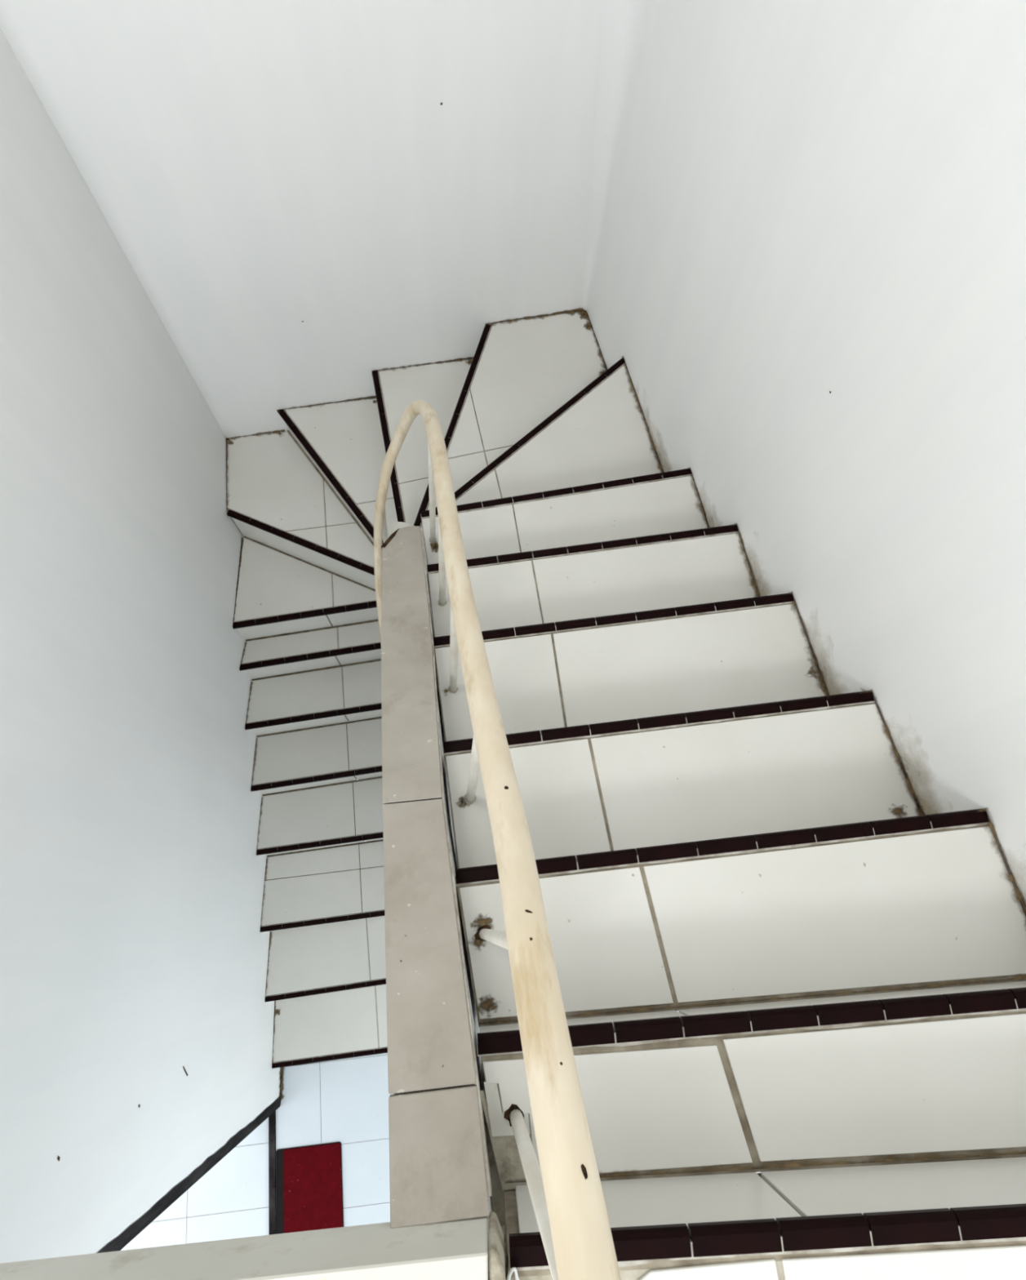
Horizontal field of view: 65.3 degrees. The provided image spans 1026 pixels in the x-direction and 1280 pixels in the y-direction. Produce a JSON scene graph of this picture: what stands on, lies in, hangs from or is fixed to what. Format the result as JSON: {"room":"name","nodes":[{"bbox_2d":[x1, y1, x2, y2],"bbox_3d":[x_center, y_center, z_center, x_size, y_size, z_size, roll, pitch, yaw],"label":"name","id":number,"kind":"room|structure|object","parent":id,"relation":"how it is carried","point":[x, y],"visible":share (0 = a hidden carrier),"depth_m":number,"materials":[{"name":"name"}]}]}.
{"room":"stairwell","nodes":[
{"label":"stairwell","id":0,"kind":"room"},
{"bbox_2d":[0,27,280,1263],"bbox_3d":[-1.259,0.027,1.744,0.179,6.620,2.955,0,71,-2],"label":"wall","id":1,"kind":"structure","parent":0,"point":[136,1022],"depth_m":2.38,"materials":[{"name":"paint"}]},
{"bbox_2d":[97,1095,280,1253],"bbox_3d":[-1.222,2.780,3.029,0.158,2.210,1.450,-5,71,-3],"label":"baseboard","id":2,"kind":"structure","parent":1,"relation":"in","point":[132,1231],"depth_m":3.26,"materials":[{"name":"black tile"}]},
{"bbox_2d":[120,1053,394,1250],"bbox_3d":[-1.179,3.259,4.050,4.800,0.190,3.800,-5,71,-3],"label":"floor","id":3,"kind":"structure","parent":0,"point":[345,1101],"depth_m":4.21,"materials":[{"name":"tile"}]},
{"bbox_2d":[275,1142,343,1234],"bbox_3d":[-1.050,2.934,4.134,0.341,0.010,0.560,-5,71,-3],"label":"door mat","id":4,"kind":"object","parent":3,"relation":"on","point":[309,1180],"visible":0.52,"depth_m":4.16,"materials":[{"name":"red rubber"}]},
{"bbox_2d":[226,308,1025,1277],"bbox_3d":[-0.301,0.205,3.043,2.137,3.942,2.894,-5,71,-3],"label":"staircase","id":5,"kind":"structure","parent":3,"relation":"on","point":[741,846],"depth_m":1.59,"materials":[{"name":"tile"}]},
{"bbox_2d":[373,400,621,1279],"bbox_3d":[-0.198,0.668,2.377,0.358,4.462,2.192,-5,71,-3],"label":"handrail","id":6,"kind":"object","parent":5,"relation":"attached to","point":[566,1192],"visible":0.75,"depth_m":0.65,"materials":[{"name":"beige wood"}]},
{"bbox_2d":[0,0,648,584],"bbox_3d":[-0.527,-1.527,2.304,1.751,6.620,0.306,-5,71,-3],"label":"wall","id":7,"kind":"structure","parent":0,"point":[309,198],"depth_m":2.40,"materials":[{"name":"paint"}]},
{"bbox_2d":[381,520,505,1257],"bbox_3d":[-0.243,0.574,2.921,0.120,3.892,1.740,-8,71,-5],"label":"wall","id":8,"kind":"structure","parent":0,"point":[443,1166],"depth_m":1.13,"materials":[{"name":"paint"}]},
{"bbox_2d":[488,1225,1025,1279],"bbox_3d":[0.065,1.801,0.499,2.290,0.160,2.392,-5,71,-3],"label":"floor","id":9,"kind":"structure","parent":0,"point":[1004,1262],"depth_m":0.82,"materials":[{"name":"white tile"}]},
{"bbox_2d":[0,1211,506,1279],"bbox_3d":[-0.588,0.688,0.773,1.167,0.116,0.117,-5,71,-3],"label":"ledge","id":10,"kind":"object","parent":9,"relation":"on","point":[455,1250],"visible":1,"depth_m":0.80,"materials":[{"name":"tile"}]},
{"bbox_2d":[506,1266,519,1279],"bbox_3d":[0.004,0.652,0.804,0.020,0.014,0.037,-34,75,-12],"label":"scrap","id":11,"kind":"object","parent":9,"relation":"on","point":[509,1274],"visible":1,"depth_m":0.81,"materials":[{"name":"white"}]},
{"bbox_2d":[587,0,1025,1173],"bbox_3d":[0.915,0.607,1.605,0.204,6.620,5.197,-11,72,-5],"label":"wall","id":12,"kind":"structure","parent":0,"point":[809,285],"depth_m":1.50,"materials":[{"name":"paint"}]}
]}

